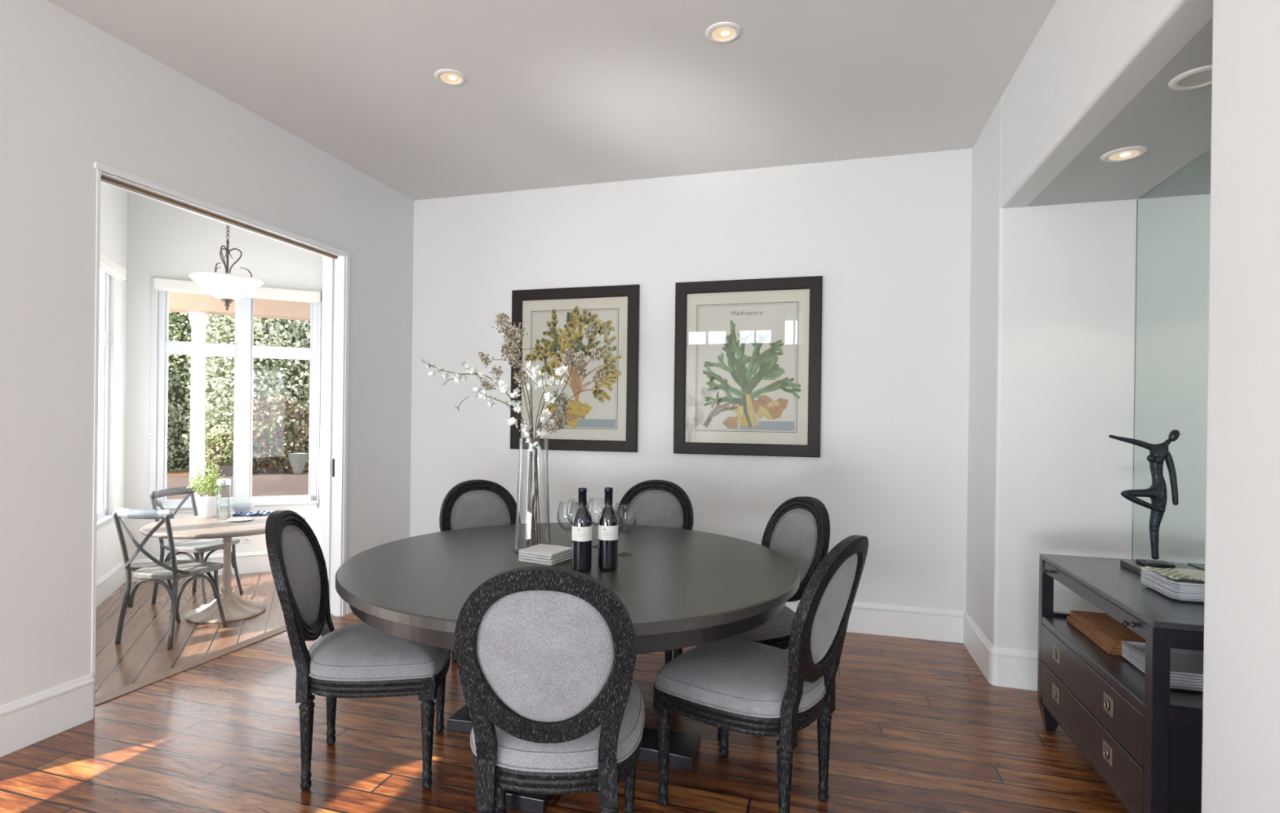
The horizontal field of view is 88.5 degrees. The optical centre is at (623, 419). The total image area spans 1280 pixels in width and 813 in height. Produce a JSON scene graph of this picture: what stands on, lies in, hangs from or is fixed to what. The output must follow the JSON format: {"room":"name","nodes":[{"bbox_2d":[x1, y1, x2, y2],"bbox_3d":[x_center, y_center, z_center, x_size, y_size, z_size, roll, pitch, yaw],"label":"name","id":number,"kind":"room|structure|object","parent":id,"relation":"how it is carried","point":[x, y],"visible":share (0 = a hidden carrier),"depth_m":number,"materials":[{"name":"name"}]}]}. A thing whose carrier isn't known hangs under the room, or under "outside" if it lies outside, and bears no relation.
{"room":"dining room","nodes":[
{"label":"dining room","id":0,"kind":"room"},
{"bbox_2d":[96,182,127,580],"bbox_3d":[-3.601,-0.355,3.987,0.120,3.600,3.860,1,0,-25],"label":"wall","id":1,"kind":"structure","parent":0,"point":[113,201],"depth_m":5.49,"materials":[{"name":"paint"}]},
{"bbox_2d":[97,267,115,529],"bbox_3d":[-3.930,-0.206,4.770,0.130,2.110,1.375,1,0,-25],"label":"window","id":2,"kind":"structure","parent":1,"relation":"in","point":[103,519],"depth_m":5.31,"materials":[{"name":"paint"}]},
{"bbox_2d":[99,250,125,281],"bbox_3d":[-3.865,-1.190,4.818,0.063,0.110,1.380,1,0,-25],"label":"roller blind","id":3,"kind":"object","parent":1,"relation":"attached to","point":[107,264],"visible":0.45,"depth_m":5.11,"materials":[{"name":"fabric"}]},
{"bbox_2d":[96,551,271,607],"bbox_3d":[-2.875,1.355,4.373,1.558,0.196,3.800,1,0,-25],"label":"baseboard","id":4,"kind":"structure","parent":1,"relation":"attached to","point":[107,584],"depth_m":5.87,"materials":[{"name":"paint"}]},
{"bbox_2d":[94,571,285,697],"bbox_3d":[-2.802,1.479,4.375,1.895,0.050,4.060,1,0,-25],"label":"floor","id":5,"kind":"structure","parent":0,"point":[142,653],"depth_m":4.53,"materials":[{"name":"brown wood"}]},
{"bbox_2d":[112,507,226,648],"bbox_3d":[-3.029,1.012,4.400,0.458,0.885,0.534,1,0,11],"label":"chair","id":6,"kind":"object","parent":5,"relation":"on","point":[175,570],"visible":1,"depth_m":4.25,"materials":[{"name":"grey wood"}]},
{"bbox_2d":[149,486,243,604],"bbox_3d":[-3.439,1.005,5.297,0.534,0.885,0.458,1,0,8],"label":"chair","id":7,"kind":"object","parent":5,"relation":"on","point":[198,547],"visible":0.66,"depth_m":5.24,"materials":[{"name":"grey paint"}]},
{"bbox_2d":[140,512,306,623],"bbox_3d":[-2.964,1.110,4.918,1.058,0.682,1.058,1,0,16],"label":"round pedestal table","id":8,"kind":"object","parent":5,"relation":"on","point":[235,608],"visible":0.85,"depth_m":4.81,"materials":[{"name":"brown wood"}]},
{"bbox_2d":[186,462,231,518],"bbox_3d":[-3.243,0.550,5.137,0.288,0.431,0.300,1,0,16],"label":"potted herb","id":9,"kind":"object","parent":8,"relation":"on","point":[207,504],"visible":0.85,"depth_m":5.10,"materials":[{"name":"green plant"}]},
{"bbox_2d":[227,500,256,513],"bbox_3d":[-3.115,0.720,5.373,0.206,0.093,0.206,1,0,16],"label":"serving bowl","id":10,"kind":"object","parent":8,"relation":"on","point":[237,506],"visible":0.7,"depth_m":5.32,"materials":[{"name":"white ceramic"}]},
{"bbox_2d":[0,0,413,705],"bbox_3d":[-3.009,-0.792,0.762,0.140,4.200,9.156,1,0,16],"label":"wall","id":11,"kind":"structure","parent":0,"point":[74,95],"depth_m":2.83,"materials":[{"name":"paint"}]},
{"bbox_2d":[0,674,94,757],"bbox_3d":[-2.441,1.215,2.494,0.022,0.196,0.808,1,0,16],"label":"baseboard","id":12,"kind":"structure","parent":11,"relation":"attached to","point":[27,721],"depth_m":2.70,"materials":[{"name":"paint"}]},
{"bbox_2d":[91,169,101,717],"bbox_3d":[-2.393,0.108,2.911,0.159,2.409,0.014,1,0,16],"label":"trim","id":13,"kind":"structure","parent":11,"relation":"attached to","point":[99,172],"depth_m":2.89,"materials":[{"name":"paint"}]},
{"bbox_2d":[94,625,286,706],"bbox_3d":[-2.253,1.390,3.688,0.080,0.165,1.589,1,0,16],"label":"trim","id":14,"kind":"structure","parent":11,"relation":"attached to","point":[99,700],"depth_m":3.46,"materials":[{"name":"brown wood"}]},
{"bbox_2d":[101,175,337,258],"bbox_3d":[-2.150,-1.088,3.662,0.030,0.014,1.567,1,0,16],"label":"trim","id":15,"kind":"structure","parent":11,"relation":"attached to","point":[104,179],"depth_m":3.47,"materials":[{"name":"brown wood"}]},
{"bbox_2d":[93,161,351,257],"bbox_3d":[-2.148,-1.110,3.673,0.167,0.030,1.635,1,0,16],"label":"trim","id":16,"kind":"structure","parent":11,"relation":"attached to","point":[108,171],"depth_m":3.43,"materials":[{"name":"paint"}]},
{"bbox_2d":[329,258,337,613],"bbox_3d":[-1.944,0.107,4.421,0.034,2.397,0.014,1,0,16],"label":"door","id":17,"kind":"structure","parent":11,"relation":"in","point":[335,303],"depth_m":4.42,"materials":[{"name":"paint"}]},
{"bbox_2d":[321,252,350,616],"bbox_3d":[-1.940,0.096,4.434,0.167,2.439,0.054,1,0,16],"label":"trim","id":18,"kind":"structure","parent":11,"relation":"attached to","point":[343,261],"depth_m":4.41,"materials":[{"name":"paint"}]},
{"bbox_2d":[195,494,221,518],"bbox_3d":[-3.249,0.681,5.143,0.174,0.168,0.174,1,0,16],"label":"pot","id":19,"kind":"object","parent":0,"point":[207,505],"depth_m":5.09,"materials":[{"name":"white ceramic"}]},
{"bbox_2d":[124,191,322,559],"bbox_3d":[-3.683,-0.360,6.145,1.798,3.600,0.120,1,0,-25],"label":"wall","id":20,"kind":"structure","parent":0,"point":[164,241],"depth_m":5.87,"materials":[{"name":"paint"}]},
{"bbox_2d":[146,276,321,513],"bbox_3d":[-3.593,-0.204,6.150,1.380,2.110,0.130,1,0,-25],"label":"window","id":21,"kind":"structure","parent":20,"relation":"attached to","point":[243,350],"depth_m":6.14,"materials":[{"name":"paint"}]},
{"bbox_2d":[148,277,320,439],"bbox_3d":[-3.561,-0.528,6.087,1.363,1.432,0.063,1,0,-25],"label":"roller blind","id":22,"kind":"object","parent":20,"relation":"attached to","point":[159,284],"visible":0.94,"depth_m":6.12,"materials":[{"name":"fabric"}]},
{"bbox_2d":[168,291,311,320],"bbox_3d":[-4.838,-1.532,7.986,13.000,0.500,0.850,1,0,-25],"label":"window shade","id":23,"kind":"structure","parent":0,"point":[180,302],"depth_m":7.96,"materials":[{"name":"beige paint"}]},
{"bbox_2d":[319,256,324,548],"bbox_3d":[-2.458,-0.344,5.504,0.120,3.600,2.080,1,0,-25],"label":"wall","id":24,"kind":"structure","parent":0,"point":[323,257],"depth_m":5.20,"materials":[{"name":"paint"}]},
{"bbox_2d":[47,0,1056,200],"bbox_3d":[-0.553,-1.751,2.099,4.071,0.120,5.506,1,0,16],"label":"ceiling","id":25,"kind":"structure","parent":0,"point":[555,93],"depth_m":3.22,"materials":[{"name":"paint"}]},
{"bbox_2d":[434,68,466,85],"bbox_3d":[-0.856,-1.693,3.256,0.156,0.008,0.156,1,0,16],"label":"recessed light","id":26,"kind":"object","parent":25,"relation":"in","point":[446,76],"visible":1,"depth_m":3.25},
{"bbox_2d":[705,21,741,43],"bbox_3d":[0.434,-1.675,2.851,0.156,0.008,0.156,1,0,16],"label":"recessed light","id":27,"kind":"object","parent":25,"relation":"in","point":[724,32],"visible":1,"depth_m":2.84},
{"bbox_2d":[0,612,1128,812],"bbox_3d":[0.454,1.445,-0.211,7.372,0.180,9.256,1,0,16],"label":"floor","id":28,"kind":"structure","parent":0,"point":[917,726],"depth_m":2.61,"materials":[{"name":"brown wood"}]},
{"bbox_2d":[265,510,451,791],"bbox_3d":[-1.006,0.841,2.550,0.662,0.979,0.523,1,0,-10],"label":"dining chair","id":29,"kind":"object","parent":28,"relation":"on","point":[358,660],"visible":0.8,"depth_m":2.37,"materials":[{"name":"grey fabric"}]},
{"bbox_2d":[281,524,319,623],"bbox_3d":[-1.241,0.593,2.509,0.115,0.380,0.360,1,0,-10],"label":"cushion","id":30,"kind":"object","parent":29,"relation":"on","point":[300,549],"depth_m":2.50,"materials":[{"name":"grey fabric"}]},
{"bbox_2d":[309,622,449,679],"bbox_3d":[-0.941,0.871,2.560,0.518,0.098,0.511,1,0,-10],"label":"seat cushion","id":31,"kind":"object","parent":29,"relation":"on","point":[358,651],"depth_m":2.37,"materials":[{"name":"grey fabric"}]},
{"bbox_2d":[439,479,520,662],"bbox_3d":[-0.697,0.844,3.559,0.523,0.979,0.662,1,0,-31],"label":"dining chair","id":32,"kind":"object","parent":28,"relation":"on","point":[477,503],"visible":0.14,"depth_m":3.77,"materials":[{"name":"grey fabric"}]},
{"bbox_2d":[450,489,509,529],"bbox_3d":[-0.819,0.596,3.765,0.360,0.380,0.115,1,0,-31],"label":"cushion","id":33,"kind":"object","parent":32,"relation":"on","point":[469,508],"depth_m":3.76,"materials":[{"name":"grey fabric"}]},
{"bbox_2d":[453,566,644,812],"bbox_3d":[-0.197,0.853,1.925,0.523,0.979,0.662,1,0,2],"label":"dining chair","id":34,"kind":"object","parent":28,"relation":"on","point":[545,656],"visible":1,"depth_m":1.70,"materials":[{"name":"black wood"}]},
{"bbox_2d":[476,590,613,722],"bbox_3d":[-0.201,0.608,1.683,0.360,0.380,0.115,1,0,2],"label":"cushion","id":35,"kind":"object","parent":34,"relation":"on","point":[543,655],"depth_m":1.67,"materials":[{"name":"grey fabric"}]},
{"bbox_2d":[471,680,643,768],"bbox_3d":[-0.195,0.881,1.991,0.511,0.098,0.518,1,0,2],"label":"seat cushion","id":36,"kind":"object","parent":34,"relation":"on","point":[495,748],"depth_m":1.74,"materials":[{"name":"grey fabric"}]},
{"bbox_2d":[335,522,799,812],"bbox_3d":[-0.213,0.960,2.758,1.833,0.762,1.833,1,0,16],"label":"round dining table","id":37,"kind":"object","parent":28,"relation":"on","point":[678,588],"visible":0.63,"depth_m":2.41,"materials":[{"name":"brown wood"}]},
{"bbox_2d":[513,437,551,554],"bbox_3d":[-0.391,0.328,2.852,0.160,0.496,0.160,1,0,16],"label":"glass vase","id":38,"kind":"object","parent":37,"relation":"on","point":[520,437],"visible":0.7,"depth_m":2.84,"materials":[{"name":"glass"}]},
{"bbox_2d":[422,359,532,542],"bbox_3d":[-0.656,0.136,2.916,0.536,0.813,0.088,1,0,13],"label":"branch","id":39,"kind":"object","parent":38,"relation":"in","point":[503,388],"visible":0.99,"depth_m":2.90,"materials":[{"name":"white plant"}]},
{"bbox_2d":[455,386,531,546],"bbox_3d":[-0.571,0.200,2.860,0.339,0.687,0.095,1,0,8],"label":"branch","id":40,"kind":"object","parent":38,"relation":"in","point":[482,394],"visible":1,"depth_m":2.85,"materials":[{"name":"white plant"}]},
{"bbox_2d":[477,351,536,545],"bbox_3d":[-0.507,0.125,2.843,0.280,0.840,0.076,1,0,13],"label":"branch","id":41,"kind":"object","parent":38,"relation":"in","point":[485,358],"visible":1,"depth_m":2.85,"materials":[{"name":"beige plant"}]},
{"bbox_2d":[492,310,537,544],"bbox_3d":[-0.476,0.029,2.889,0.229,1.032,0.102,1,0,16],"label":"branch","id":42,"kind":"object","parent":38,"relation":"in","point":[513,334],"visible":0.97,"depth_m":2.89,"materials":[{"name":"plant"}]},
{"bbox_2d":[510,355,545,545],"bbox_3d":[-0.411,0.137,2.837,0.170,0.817,0.093,1,0,16],"label":"branch","id":43,"kind":"object","parent":38,"relation":"in","point":[534,369],"visible":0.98,"depth_m":2.83,"materials":[{"name":"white plant"}]},
{"bbox_2d":[532,365,568,546],"bbox_3d":[-0.325,0.159,2.801,0.093,0.775,0.187,1,0,-39],"label":"branch","id":44,"kind":"object","parent":38,"relation":"in","point":[549,397],"visible":0.98,"depth_m":2.81,"materials":[{"name":"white plant"}]},
{"bbox_2d":[533,348,588,534],"bbox_3d":[-0.273,0.119,2.869,0.240,0.858,0.106,1,0,16],"label":"branch","id":45,"kind":"object","parent":38,"relation":"in","point":[568,356],"visible":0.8,"depth_m":2.85,"materials":[{"name":"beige plant"}]},
{"bbox_2d":[526,368,605,545],"bbox_3d":[-0.245,0.164,2.810,0.343,0.767,0.077,1,0,20],"label":"branch","id":46,"kind":"object","parent":38,"relation":"in","point":[558,412],"visible":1,"depth_m":2.81,"materials":[{"name":"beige plant"}]},
{"bbox_2d":[528,322,604,544],"bbox_3d":[-0.246,0.062,2.871,0.326,0.971,0.081,1,0,6],"label":"branch","id":47,"kind":"object","parent":38,"relation":"in","point":[597,354],"visible":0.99,"depth_m":2.86,"materials":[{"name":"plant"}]},
{"bbox_2d":[517,555,571,565],"bbox_3d":[-0.317,0.571,2.699,0.165,0.012,0.165,1,0,28],"label":"folded napkin","id":48,"kind":"object","parent":37,"relation":"on","point":[568,557],"visible":0.3,"depth_m":2.63,"materials":[{"name":"white fabric"}]},
{"bbox_2d":[518,553,571,562],"bbox_3d":[-0.317,0.560,2.699,0.165,0.012,0.165,1,0,26],"label":"folded napkin","id":49,"kind":"object","parent":48,"relation":"on","point":[568,555],"visible":0.32,"depth_m":2.63,"materials":[{"name":"white fabric"}]},
{"bbox_2d":[518,551,571,559],"bbox_3d":[-0.316,0.548,2.699,0.165,0.012,0.165,1,0,29],"label":"folded napkin","id":50,"kind":"object","parent":49,"relation":"on","point":[569,552],"visible":0.34,"depth_m":2.63,"materials":[{"name":"white fabric"}]},
{"bbox_2d":[518,543,571,556],"bbox_3d":[-0.316,0.537,2.699,0.165,0.012,0.165,1,0,27],"label":"folded napkin","id":51,"kind":"object","parent":50,"relation":"on","point":[541,549],"visible":0.94,"depth_m":2.68,"materials":[{"name":"white fabric"}]},
{"bbox_2d":[571,488,591,572],"bbox_3d":[-0.158,0.421,2.522,0.077,0.316,0.078,1,0,-2],"label":"wine bottle","id":52,"kind":"object","parent":37,"relation":"on","point":[581,535],"visible":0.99,"depth_m":2.49,"materials":[{"name":"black glass"}]},
{"bbox_2d":[597,487,617,570],"bbox_3d":[-0.058,0.422,2.549,0.077,0.316,0.078,1,0,2],"label":"wine bottle","id":53,"kind":"object","parent":37,"relation":"on","point":[607,559],"visible":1,"depth_m":2.52,"materials":[{"name":"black glass"}]},
{"bbox_2d":[616,480,693,664],"bbox_3d":[0.109,0.854,3.664,0.523,0.979,0.662,1,0,17],"label":"dining chair","id":54,"kind":"object","parent":28,"relation":"on","point":[657,503],"visible":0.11,"depth_m":3.90,"materials":[{"name":"grey fabric"}]},
{"bbox_2d":[626,489,683,528],"bbox_3d":[0.185,0.609,3.894,0.360,0.380,0.115,1,0,17],"label":"cushion","id":55,"kind":"object","parent":54,"relation":"on","point":[657,508],"depth_m":3.89,"materials":[{"name":"grey fabric"}]},
{"bbox_2d":[673,496,830,740],"bbox_3d":[0.595,0.861,3.067,0.662,0.979,0.523,1,0,-21],"label":"dining chair","id":56,"kind":"object","parent":28,"relation":"on","point":[798,529],"visible":0.2,"depth_m":3.04,"materials":[{"name":"grey fabric"}]},
{"bbox_2d":[733,605,795,639],"bbox_3d":[0.533,0.889,3.043,0.518,0.098,0.511,1,0,-21],"label":"seat cushion","id":57,"kind":"object","parent":56,"relation":"on","point":[779,628],"depth_m":2.83,"materials":[{"name":"grey fabric"}]},
{"bbox_2d":[771,508,816,581],"bbox_3d":[0.824,0.618,3.152,0.115,0.380,0.360,1,0,-21],"label":"cushion","id":58,"kind":"object","parent":56,"relation":"on","point":[793,531],"depth_m":3.13,"materials":[{"name":"grey fabric"}]},
{"bbox_2d":[653,534,868,812],"bbox_3d":[0.490,0.861,2.298,0.662,0.979,0.523,1,0,38],"label":"dining chair","id":59,"kind":"object","parent":28,"relation":"on","point":[733,684],"visible":1,"depth_m":2.15,"materials":[{"name":"grey fabric"}]},
{"bbox_2d":[655,636,824,715],"bbox_3d":[0.437,0.889,2.339,0.518,0.098,0.511,1,0,38],"label":"seat cushion","id":60,"kind":"object","parent":59,"relation":"on","point":[731,676],"depth_m":2.19,"materials":[{"name":"grey fabric"}]},
{"bbox_2d":[810,553,857,664],"bbox_3d":[0.683,0.619,2.149,0.115,0.380,0.360,1,0,38],"label":"cushion","id":61,"kind":"object","parent":59,"relation":"on","point":[833,607],"depth_m":2.12,"materials":[{"name":"grey fabric"}]},
{"bbox_2d":[1037,553,1204,812],"bbox_3d":[1.939,0.986,2.375,0.524,0.767,1.037,1,0,16],"label":"sideboard","id":62,"kind":"object","parent":28,"relation":"on","point":[1142,735],"visible":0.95,"depth_m":2.15,"materials":[{"name":"paint"}]},
{"bbox_2d":[1066,618,1122,655],"bbox_3d":[2.006,0.863,2.581,0.330,0.014,0.430,1,0,16],"label":"placemat","id":63,"kind":"object","parent":62,"relation":"on","point":[1105,649],"visible":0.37,"depth_m":2.54,"materials":[{"name":"brown wood"}]},
{"bbox_2d":[1066,616,1122,652],"bbox_3d":[2.010,0.850,2.577,0.330,0.014,0.430,1,0,15],"label":"placemat","id":64,"kind":"object","parent":63,"relation":"on","point":[1070,618],"visible":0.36,"depth_m":2.58,"materials":[{"name":"brown wood"}]},
{"bbox_2d":[1069,613,1123,648],"bbox_3d":[2.013,0.837,2.573,0.330,0.014,0.430,1,0,17],"label":"placemat","id":65,"kind":"object","parent":64,"relation":"on","point":[1104,640],"visible":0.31,"depth_m":2.53,"materials":[{"name":"brown wood"}]},
{"bbox_2d":[1070,610,1145,645],"bbox_3d":[2.016,0.824,2.569,0.330,0.014,0.430,1,0,16],"label":"placemat","id":66,"kind":"object","parent":65,"relation":"on","point":[1113,631],"visible":0.32,"depth_m":2.58,"materials":[{"name":"brown wood"}]},
{"bbox_2d":[1043,616,1203,708],"bbox_3d":[1.950,0.879,2.372,0.492,0.019,1.013,1,0,16],"label":"shelf","id":67,"kind":"object","parent":62,"relation":"attached to","point":[1120,674],"depth_m":2.28,"materials":[{"name":"paint"}]},
{"bbox_2d":[1120,559,1198,574],"bbox_3d":[2.120,0.591,2.564,0.220,0.026,0.240,1,0,16],"label":"tray","id":68,"kind":"object","parent":62,"relation":"on","point":[1131,565],"visible":0.36,"depth_m":2.61,"materials":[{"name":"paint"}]},
{"bbox_2d":[1108,429,1180,568],"bbox_3d":[2.064,0.308,2.613,0.254,0.538,0.108,1,0,16],"label":"sculpture","id":69,"kind":"object","parent":68,"relation":"on","point":[1157,492],"visible":1,"depth_m":2.59,"materials":[{"name":"brown metal"}]},
{"bbox_2d":[1120,653,1203,691],"bbox_3d":[1.906,0.861,2.204,0.300,0.017,0.300,1,0,16],"label":"square plate","id":70,"kind":"object","parent":62,"relation":"on","point":[1122,655],"visible":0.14,"depth_m":2.11,"materials":[{"name":"white ceramic"}]},
{"bbox_2d":[1121,651,1203,688],"bbox_3d":[1.906,0.851,2.204,0.300,0.017,0.300,1,0,16],"label":"square plate","id":71,"kind":"object","parent":70,"relation":"on","point":[1122,652],"visible":0.13,"depth_m":2.11,"materials":[{"name":"white ceramic"}]},
{"bbox_2d":[1120,648,1203,685],"bbox_3d":[1.906,0.842,2.204,0.300,0.017,0.300,1,0,16],"label":"square plate","id":72,"kind":"object","parent":71,"relation":"on","point":[1122,650],"visible":0.16,"depth_m":2.11,"materials":[{"name":"white ceramic"}]},
{"bbox_2d":[1120,646,1203,682],"bbox_3d":[1.906,0.832,2.204,0.300,0.017,0.300,1,0,16],"label":"square plate","id":73,"kind":"object","parent":72,"relation":"on","point":[1123,647],"visible":0.16,"depth_m":2.10,"materials":[{"name":"white ceramic"}]},
{"bbox_2d":[1121,643,1203,679],"bbox_3d":[1.906,0.823,2.204,0.300,0.017,0.300,1,0,16],"label":"square plate","id":74,"kind":"object","parent":73,"relation":"on","point":[1122,644],"visible":0.16,"depth_m":2.10,"materials":[{"name":"white ceramic"}]},
{"bbox_2d":[1121,640,1203,676],"bbox_3d":[1.906,0.813,2.204,0.300,0.017,0.300,1,0,16],"label":"square plate","id":75,"kind":"object","parent":74,"relation":"on","point":[1185,662],"visible":0.29,"depth_m":2.24,"materials":[{"name":"white ceramic"}]},
{"bbox_2d":[1139,581,1204,602],"bbox_3d":[1.957,0.595,2.242,0.244,0.015,0.244,1,0,16],"label":"square plate","id":76,"kind":"object","parent":62,"relation":"on","point":[1142,582],"visible":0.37,"depth_m":2.20,"materials":[{"name":"white ceramic"}]},
{"bbox_2d":[1140,578,1204,599],"bbox_3d":[1.958,0.587,2.240,0.244,0.015,0.244,1,0,16],"label":"square plate","id":77,"kind":"object","parent":76,"relation":"on","point":[1142,580],"visible":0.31,"depth_m":2.17,"materials":[{"name":"ceramic"}]},
{"bbox_2d":[1140,576,1204,597],"bbox_3d":[1.956,0.578,2.240,0.244,0.015,0.244,1,0,16],"label":"square plate","id":78,"kind":"object","parent":77,"relation":"on","point":[1142,577],"visible":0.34,"depth_m":2.19,"materials":[{"name":"white ceramic"}]},
{"bbox_2d":[1140,573,1204,594],"bbox_3d":[1.958,0.570,2.241,0.244,0.015,0.244,1,0,16],"label":"square plate","id":79,"kind":"object","parent":78,"relation":"on","point":[1142,575],"visible":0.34,"depth_m":2.17,"materials":[{"name":"ceramic"}]},
{"bbox_2d":[1140,571,1204,591],"bbox_3d":[1.957,0.561,2.241,0.244,0.015,0.244,1,0,16],"label":"square plate","id":80,"kind":"object","parent":79,"relation":"on","point":[1141,572],"visible":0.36,"depth_m":2.18,"materials":[{"name":"white ceramic"}]},
{"bbox_2d":[1140,569,1204,589],"bbox_3d":[1.958,0.553,2.240,0.244,0.015,0.244,1,0,16],"label":"square plate","id":81,"kind":"object","parent":80,"relation":"on","point":[1143,571],"visible":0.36,"depth_m":2.18,"materials":[{"name":"ceramic"}]},
{"bbox_2d":[1140,567,1204,586],"bbox_3d":[1.958,0.544,2.242,0.244,0.015,0.244,1,0,16],"label":"square plate","id":82,"kind":"object","parent":81,"relation":"on","point":[1183,581],"visible":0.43,"depth_m":2.22,"materials":[{"name":"white ceramic"}]},
{"bbox_2d":[1144,565,1204,582],"bbox_3d":[1.969,0.534,2.244,0.241,0.016,0.191,1,0,16],"label":"napkin","id":83,"kind":"object","parent":82,"relation":"on","point":[1173,573],"visible":0.63,"depth_m":2.27,"materials":[{"name":"beige paper"}]},
{"bbox_2d":[409,148,972,610],"bbox_3d":[0.251,-0.171,4.646,4.211,3.028,0.140,1,0,16],"label":"wall","id":84,"kind":"structure","parent":0,"point":[888,238],"depth_m":4.38,"materials":[{"name":"paint"}]},
{"bbox_2d":[510,284,639,452],"bbox_3d":[-0.361,-0.362,4.735,0.969,1.172,0.036,1,0,16],"label":"framed print","id":85,"kind":"object","parent":84,"relation":"attached to","point":[604,417],"visible":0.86,"depth_m":4.71,"materials":[{"name":"beige paper"}]},
{"bbox_2d":[673,275,822,457],"bbox_3d":[0.818,-0.346,4.387,0.965,1.172,0.036,1,0,16],"label":"framed print","id":86,"kind":"object","parent":84,"relation":"attached to","point":[748,352],"visible":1,"depth_m":4.38,"materials":[{"name":"beige paper"}]},
{"bbox_2d":[785,600,964,643],"bbox_3d":[0.209,1.245,4.571,3.931,0.196,0.022,1,0,16],"label":"baseboard","id":87,"kind":"structure","parent":84,"relation":"attached to","point":[868,618],"depth_m":4.11,"materials":[{"name":"paint"}]},
{"bbox_2d":[965,97,1137,651],"bbox_3d":[2.365,-0.142,3.600,0.717,3.028,0.668,1,0,16],"label":"wall","id":88,"kind":"structure","parent":0,"point":[1052,300],"depth_m":3.33,"materials":[{"name":"paint"}]},
{"bbox_2d":[962,610,1038,690],"bbox_3d":[2.276,1.273,3.613,0.619,0.196,0.690,1,0,16],"label":"baseboard","id":89,"kind":"structure","parent":88,"relation":"attached to","point":[1010,668],"depth_m":3.36,"materials":[{"name":"paint"}]},
{"bbox_2d":[1026,17,1213,206],"bbox_3d":[2.074,-1.131,2.358,0.597,0.100,1.883,1,0,16],"label":"ceiling","id":90,"kind":"structure","parent":0,"point":[1175,126],"depth_m":2.55,"materials":[{"name":"paint"}]},
{"bbox_2d":[1100,146,1148,162],"bbox_3d":[2.039,-1.078,2.676,0.156,0.008,0.156,1,0,16],"label":"recessed light","id":91,"kind":"object","parent":90,"relation":"attached to","point":[1125,153],"visible":1,"depth_m":2.67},
{"bbox_2d":[1168,64,1212,90],"bbox_3d":[1.825,-1.079,2.079,0.156,0.008,0.156,1,0,16],"label":"recessed light","id":92,"kind":"object","parent":90,"relation":"attached to","point":[1201,77],"visible":0.65,"depth_m":2.09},
{"bbox_2d":[1000,0,1279,812],"bbox_3d":[1.607,-0.147,1.032,0.717,3.028,4.688,1,0,16],"label":"wall","id":93,"kind":"structure","parent":0,"point":[1241,762],"depth_m":1.48,"materials":[{"name":"paint"}]},
{"bbox_3d":[-3.392,-2.204,4.532,2.794,0.100,4.161,1,0,16],"label":"ceiling","id":94,"kind":"structure","parent":0,"visible":0},
{"bbox_2d":[189,224,263,310],"bbox_3d":[-2.976,-1.484,4.947,0.483,1.328,0.483,1,0,16],"label":"chandelier","id":95,"kind":"object","parent":94,"relation":"hanging from","point":[228,287],"visible":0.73,"depth_m":4.85,"materials":[{"name":"white glass"}]},
{"bbox_3d":[2.289,0.148,2.292,0.114,2.452,1.883,1,0,16],"label":"wall","id":96,"kind":"structure","parent":0,"visible":0},
{"bbox_2d":[1132,149,1210,570],"bbox_3d":[2.233,0.049,2.311,0.006,2.248,1.878,1,0,16],"label":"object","id":97,"kind":"object","parent":96,"relation":"attached to","point":[1173,221],"visible":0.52,"depth_m":2.85,"materials":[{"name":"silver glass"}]},
{"label":"outside","id":98,"kind":"structure","parent":0,"visible":0},
{"bbox_3d":[-8.198,1.619,7.629,32.000,0.060,42.000,1,0,16],"label":"ground","id":99,"kind":"structure","parent":98,"visible":0},
{"bbox_2d":[187,310,209,498],"bbox_3d":[-5.088,0.172,7.855,0.216,2.913,0.216,1,0,16],"label":"column","id":100,"kind":"structure","parent":99,"relation":"on","point":[198,320],"depth_m":7.79,"materials":[{"name":"white paint"}]},
{"bbox_2d":[167,311,235,471],"bbox_3d":[-8.242,-0.922,11.763,3.042,4.918,1.663,1,0,-10],"label":"hedge","id":101,"kind":"object","parent":99,"relation":"on","point":[180,326],"visible":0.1,"depth_m":11.50,"materials":[{"name":"green plant"}]},
{"bbox_2d":[166,473,308,499],"bbox_3d":[-5.824,1.214,8.844,18.000,0.885,0.200,1,0,-25],"label":"wall","id":102,"kind":"structure","parent":99,"relation":"on","point":[263,485],"depth_m":9.15,"materials":[{"name":"paint"}]},
{"bbox_2d":[288,453,307,475],"bbox_3d":[-4.647,0.636,9.390,0.250,0.300,0.250,1,0,16],"label":"urn","id":103,"kind":"object","parent":102,"relation":"on","point":[297,460],"visible":1,"depth_m":9.32,"materials":[{"name":"white ceramic"}]},
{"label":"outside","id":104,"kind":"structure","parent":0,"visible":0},
{"bbox_2d":[167,470,308,476],"bbox_3d":[-6.312,1.246,9.886,18.000,0.805,2.100,1,0,-25],"label":"bed","id":105,"kind":"object","parent":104,"point":[170,473],"depth_m":10.12,"materials":[{"name":"soil"}]},
{"bbox_2d":[204,425,233,475],"bbox_3d":[-5.680,0.534,9.282,0.711,0.892,0.359,1,0,-15],"label":"shrub","id":106,"kind":"object","parent":105,"relation":"on","point":[219,446],"visible":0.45,"depth_m":9.20,"materials":[{"name":"green plant"}]},
{"bbox_2d":[180,314,310,471],"bbox_3d":[-5.762,-1.101,10.810,2.636,4.931,1.642,1,0,-12],"label":"tree","id":107,"kind":"object","parent":105,"relation":"on","point":[288,378],"visible":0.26,"depth_m":10.40,"materials":[{"name":"green plant"}]},
{"bbox_2d":[231,393,309,475],"bbox_3d":[-5.175,0.313,9.797,1.250,1.415,0.505,1,0,-15],"label":"shrub","id":108,"kind":"object","parent":105,"relation":"on","point":[277,437],"visible":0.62,"depth_m":9.71,"materials":[{"name":"green plant"}]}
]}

